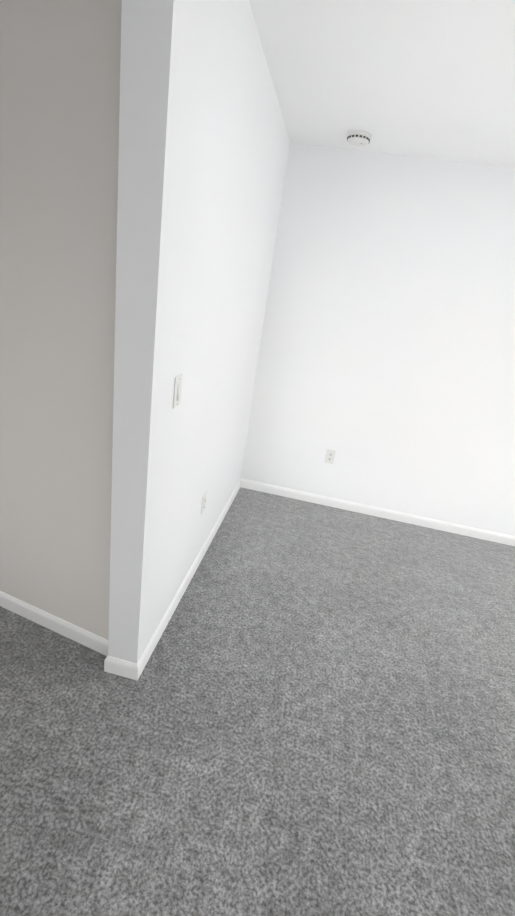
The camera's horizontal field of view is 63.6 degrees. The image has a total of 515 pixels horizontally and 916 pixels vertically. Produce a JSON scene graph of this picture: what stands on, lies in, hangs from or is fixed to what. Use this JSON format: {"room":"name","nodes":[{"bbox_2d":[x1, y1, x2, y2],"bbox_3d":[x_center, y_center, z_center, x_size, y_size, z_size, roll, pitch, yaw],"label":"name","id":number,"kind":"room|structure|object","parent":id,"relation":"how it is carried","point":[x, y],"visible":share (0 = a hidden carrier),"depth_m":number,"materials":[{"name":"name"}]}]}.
{"room":"empty room","nodes":[
{"label":"empty room","id":0,"kind":"room"},
{"bbox_2d":[0,0,121,639],"bbox_3d":[-1.468,-0.830,2.349,2.598,2.440,1.905,12,22,6],"label":"wall","id":1,"kind":"structure","parent":0,"point":[60,61],"depth_m":1.34,"materials":[{"name":"paint"}]},
{"bbox_2d":[0,591,108,655],"bbox_3d":[-1.741,0.509,2.103,2.450,0.079,0.011,16,22,16],"label":"baseboard","id":2,"kind":"structure","parent":1,"relation":"attached to","point":[86,638],"depth_m":1.85,"materials":[{"name":"white wood"}]},
{"bbox_2d":[108,0,289,663],"bbox_3d":[-0.208,-0.560,2.178,0.125,2.440,1.959,12,22,6],"label":"wall","id":3,"kind":"structure","parent":0,"point":[204,142],"depth_m":1.44,"materials":[{"name":"paint"}]},
{"bbox_2d":[104,656,137,680],"bbox_3d":[-0.556,0.859,1.699,0.147,0.079,0.011,12,22,6],"label":"baseboard","id":4,"kind":"structure","parent":3,"relation":"attached to","point":[120,667],"depth_m":1.69,"materials":[{"name":"white wood"}]},
{"bbox_2d":[173,374,182,408],"bbox_3d":[-0.283,-0.239,1.492,0.014,0.115,0.070,12,22,6],"label":"light switch","id":5,"kind":"object","parent":3,"relation":"attached to","point":[177,391],"visible":1,"depth_m":1.48,"materials":[{"name":"white plastic"}]},
{"bbox_2d":[137,478,240,678],"bbox_3d":[-0.316,0.540,2.597,0.011,0.079,1.970,12,22,6],"label":"baseboard","id":6,"kind":"structure","parent":3,"relation":"attached to","point":[152,644],"depth_m":2.15,"materials":[{"name":"white wood"}]},
{"bbox_2d":[201,491,206,514],"bbox_3d":[-0.293,0.248,2.287,0.008,0.115,0.070,12,22,6],"label":"electrical outlet","id":7,"kind":"object","parent":3,"relation":"attached to","point":[203,502],"visible":1,"depth_m":2.27,"materials":[{"name":"white plastic"}]},
{"bbox_2d":[0,487,514,915],"bbox_3d":[-0.029,1.276,1.107,6.675,0.100,5.159,12,22,6],"label":"floor","id":8,"kind":"structure","parent":0,"point":[310,711],"depth_m":1.55,"materials":[{"name":"carpet"}]},
{"bbox_2d":[241,142,514,535],"bbox_3d":[0.710,-0.762,3.055,6.855,2.440,0.125,12,22,6],"label":"wall","id":9,"kind":"structure","parent":0,"point":[385,370],"depth_m":2.92,"materials":[{"name":"paint"}]},
{"bbox_2d":[325,449,335,463],"bbox_3d":[0.575,-0.010,3.285,0.070,0.115,0.008,12,22,6],"label":"electrical outlet","id":10,"kind":"object","parent":9,"relation":"attached to","point":[330,456],"visible":1,"depth_m":3.28,"materials":[{"name":"white plastic"}]},
{"bbox_2d":[241,478,514,545],"bbox_3d":[1.759,0.600,3.281,3.919,0.079,0.011,12,22,6],"label":"baseboard","id":11,"kind":"structure","parent":9,"relation":"attached to","point":[387,514],"depth_m":3.36,"materials":[{"name":"white wood"}]},
{"bbox_2d":[249,0,514,167],"bbox_3d":[0.346,-1.067,0.175,6.675,0.120,5.159,12,22,6],"label":"ceiling","id":12,"kind":"structure","parent":0,"point":[433,79],"depth_m":1.70,"materials":[{"name":"paint"}]},
{"bbox_2d":[347,130,370,146],"bbox_3d":[0.575,-1.813,2.365,0.138,0.044,0.138,12,22,6],"label":"smoke detector","id":13,"kind":"object","parent":12,"relation":"attached to","point":[359,138],"visible":1,"depth_m":2.33,"materials":[{"name":"white plastic"}]}
]}

